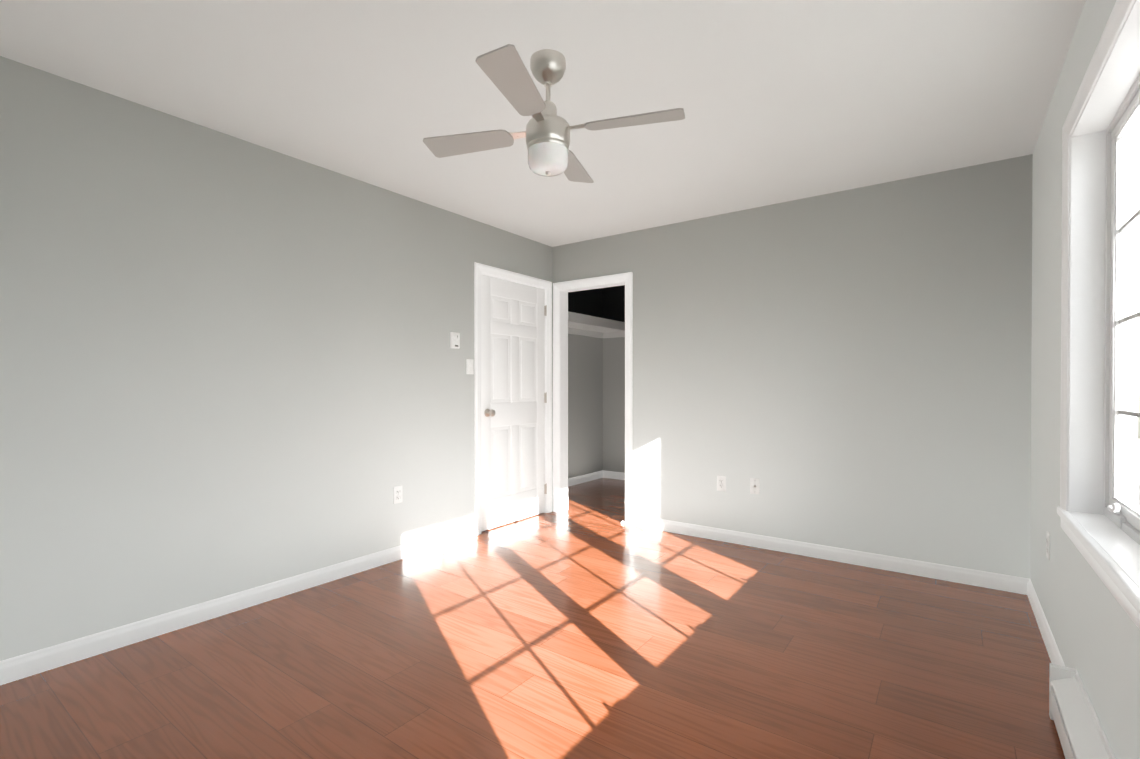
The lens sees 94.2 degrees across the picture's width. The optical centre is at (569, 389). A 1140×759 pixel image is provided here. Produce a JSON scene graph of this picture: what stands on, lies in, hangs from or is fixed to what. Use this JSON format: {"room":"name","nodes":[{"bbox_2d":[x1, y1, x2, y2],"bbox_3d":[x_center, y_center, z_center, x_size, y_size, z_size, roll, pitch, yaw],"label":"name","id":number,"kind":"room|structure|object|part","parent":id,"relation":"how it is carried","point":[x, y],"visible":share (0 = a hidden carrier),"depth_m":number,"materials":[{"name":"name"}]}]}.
{"room":"empty bedroom","nodes":[
{"label":"empty bedroom","id":0,"kind":"room"},
{"bbox_2d":[0,56,551,660],"bbox_3d":[-1.535,-0.079,3.100,0.120,2.440,4.520,0,0,36],"label":"wall","id":1,"kind":"structure","parent":0,"point":[230,364],"depth_m":2.61,"materials":[{"name":"grey paint"}]},
{"bbox_2d":[0,524,475,684],"bbox_3d":[-1.733,1.099,2.719,0.013,0.090,3.417,0,0,36],"label":"baseboard","id":2,"kind":"structure","parent":1,"relation":"attached to","point":[38,661],"depth_m":2.60,"materials":[{"name":"white wood"}]},
{"bbox_2d":[393,485,401,503],"bbox_3d":[-1.146,0.703,3.534,0.008,0.114,0.070,0,0,36],"label":"outlet","id":3,"kind":"object","parent":1,"relation":"attached to","point":[397,494],"visible":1,"depth_m":3.53,"materials":[{"name":"white plastic"}]},
{"bbox_2d":[450,332,459,348],"bbox_3d":[-0.844,-0.360,3.921,0.037,0.120,0.082,0,0,36],"label":"thermostat","id":4,"kind":"object","parent":1,"relation":"attached to","point":[454,340],"visible":1,"depth_m":3.90,"materials":[{"name":"white plastic"}]},
{"bbox_2d":[466,359,473,373],"bbox_3d":[-0.763,-0.171,4.056,0.012,0.116,0.072,0,0,36],"label":"rocker light switch","id":5,"kind":"object","parent":1,"relation":"attached to","point":[469,366],"visible":1,"depth_m":4.05,"materials":[{"name":"white plastic"}]},
{"bbox_2d":[474,262,551,535],"bbox_3d":[-0.501,0.076,4.519,0.140,2.112,0.958,0,0,36],"label":"door frame","id":6,"kind":"structure","parent":1,"relation":"attached to","point":[479,268],"depth_m":4.30,"materials":[{"name":"white wood"}]},
{"bbox_2d":[481,274,546,531],"bbox_3d":[-0.443,0.108,4.489,0.108,2.027,0.830,0,0,36],"label":"door","id":7,"kind":"structure","parent":1,"relation":"in","point":[512,401],"depth_m":4.46,"materials":[{"name":"white wood"}]},
{"bbox_3d":[-0.652,0.189,4.194,0.101,0.066,0.104,0,0,36],"label":"door knob","id":8,"kind":"part","parent":7,"relation":"part of","materials":[{"name":"silver metal"}]},
{"bbox_3d":[-0.218,0.096,4.816,0.012,1.717,0.036,0,0,36],"label":"door hinges","id":9,"kind":"part","parent":7,"relation":"part of","materials":[{"name":"silver metal"}]},
{"bbox_2d":[0,478,1064,758],"bbox_3d":[0.216,1.191,3.029,4.232,0.100,6.440,0,0,36],"label":"floor","id":10,"kind":"structure","parent":0,"point":[586,624],"depth_m":2.18,"materials":[{"name":"brown wood"}]},
{"bbox_2d":[1049,663,1115,758],"bbox_3d":[1.335,1.059,1.319,0.070,0.187,1.300,0,0,36],"label":"heater","id":11,"kind":"object","parent":10,"relation":"on","point":[1079,728],"visible":1,"depth_m":1.63,"materials":[{"name":"white metal"}]},
{"bbox_2d":[0,0,1085,246],"bbox_3d":[-0.089,-1.342,2.085,3.642,0.100,4.580,0,0,36],"label":"ceiling","id":12,"kind":"structure","parent":0,"point":[784,100],"depth_m":2.25,"materials":[{"name":"white paint"}]},
{"bbox_2d":[423,44,684,182],"bbox_3d":[-0.086,-1.067,2.085,0.816,0.451,0.816,0,0,-29],"label":"ceiling fan","id":13,"kind":"object","parent":12,"relation":"hanging from","point":[546,133],"visible":1,"depth_m":2.02,"materials":[{"name":"silver metal"}]},
{"bbox_2d":[568,288,603,478],"bbox_3d":[-0.172,-0.098,5.995,0.120,2.440,1.770,0,0,36],"label":"wall","id":14,"kind":"structure","parent":0,"point":[596,404],"depth_m":6.40,"materials":[{"name":"grey paint"}]},
{"bbox_2d":[568,470,603,486],"bbox_3d":[-0.081,1.077,6.017,0.013,0.090,1.660,0,0,36],"label":"baseboard","id":15,"kind":"structure","parent":14,"relation":"attached to","point":[599,474],"depth_m":6.38,"materials":[{"name":"white wood"}]},
{"bbox_2d":[568,311,624,337],"bbox_3d":[0.121,-0.705,5.872,0.494,0.140,1.680,0,0,36],"label":"closet shelf","id":16,"kind":"object","parent":14,"relation":"attached to","point":[587,325],"visible":0.42,"depth_m":6.05,"materials":[{"name":"white wood"}]},
{"bbox_2d":[604,285,624,472],"bbox_3d":[1.416,-0.099,6.051,2.630,2.440,0.120,0,0,36],"label":"wall","id":17,"kind":"structure","parent":0,"point":[614,297],"depth_m":6.60,"materials":[{"name":"grey paint"}]},
{"bbox_2d":[604,470,624,479],"bbox_3d":[1.378,1.077,6.005,2.390,0.090,0.013,0,0,36],"label":"baseboard","id":18,"kind":"structure","parent":17,"relation":"attached to","point":[607,474],"depth_m":6.59,"materials":[{"name":"white wood"}]},
{"bbox_2d":[552,154,1032,578],"bbox_3d":[1.251,-0.085,3.950,3.642,2.440,0.120,0,0,36],"label":"wall","id":19,"kind":"structure","parent":0,"point":[850,369],"depth_m":3.47,"materials":[{"name":"grey paint"}]},
{"bbox_2d":[553,272,632,525],"bbox_3d":[0.221,0.079,4.695,0.824,2.102,0.156,0,0,36],"label":"trim","id":20,"kind":"structure","parent":19,"relation":"attached to","point":[627,278],"depth_m":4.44,"materials":[{"name":"white wood"}]},
{"bbox_2d":[717,475,725,491],"bbox_3d":[1.132,0.705,3.962,0.070,0.114,0.008,0,0,36],"label":"outlet","id":21,"kind":"object","parent":19,"relation":"attached to","point":[721,483],"visible":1,"depth_m":3.96,"materials":[{"name":"white plastic"}]},
{"bbox_2d":[750,478,759,494],"bbox_3d":[1.330,0.699,3.816,0.070,0.114,0.014,0,0,36],"label":"outlet","id":22,"kind":"object","parent":19,"relation":"attached to","point":[754,485],"visible":1,"depth_m":3.82,"materials":[{"name":"white plastic"}]},
{"bbox_2d":[632,514,1023,593],"bbox_3d":[1.533,1.092,3.672,2.510,0.090,0.013,0,0,36],"label":"baseboard","id":23,"kind":"structure","parent":19,"relation":"attached to","point":[1003,582],"depth_m":3.47,"materials":[{"name":"white wood"}]},
{"bbox_2d":[1030,0,1139,758],"bbox_3d":[1.300,-0.066,1.053,0.170,2.440,4.520,0,0,36],"label":"wall","id":24,"kind":"structure","parent":0,"point":[1095,630],"depth_m":2.15,"materials":[{"name":"grey paint"}]},
{"bbox_2d":[1024,578,1064,665],"bbox_3d":[2.146,1.101,2.387,0.013,0.090,1.340,0,0,36],"label":"baseboard","id":25,"kind":"structure","parent":24,"relation":"attached to","point":[1054,654],"depth_m":2.44,"materials":[{"name":"white wood"}]},
{"bbox_2d":[1046,531,1049,559],"bbox_3d":[2.141,0.701,2.375,0.008,0.114,0.070,0,0,36],"label":"outlet","id":26,"kind":"object","parent":24,"relation":"attached to","point":[1048,546],"visible":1,"depth_m":2.35,"materials":[{"name":"white plastic"}]},
{"bbox_2d":[1057,0,1139,629],"bbox_3d":[1.215,-0.226,0.954,0.194,1.537,2.570,0,0,36],"label":"window","id":27,"kind":"structure","parent":24,"relation":"in","point":[1118,516],"depth_m":1.86,"materials":[{"name":"white plastic"}]},
{"bbox_3d":[1.732,-0.242,1.608,0.064,1.335,0.673,0,0,36],"label":"window sash","id":28,"kind":"part","parent":27,"relation":"part of","materials":[{"name":"white"}]},
{"label":"outside","id":29,"kind":"structure","parent":0,"visible":0},
{"bbox_2d":[1137,439,1139,505],"bbox_3d":[47.468,4.492,-34.891,116.148,0.200,120.000,0,0,36],"label":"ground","id":30,"kind":"structure","parent":29,"point":[1138,458],"depth_m":26.30,"materials":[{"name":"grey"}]}
]}

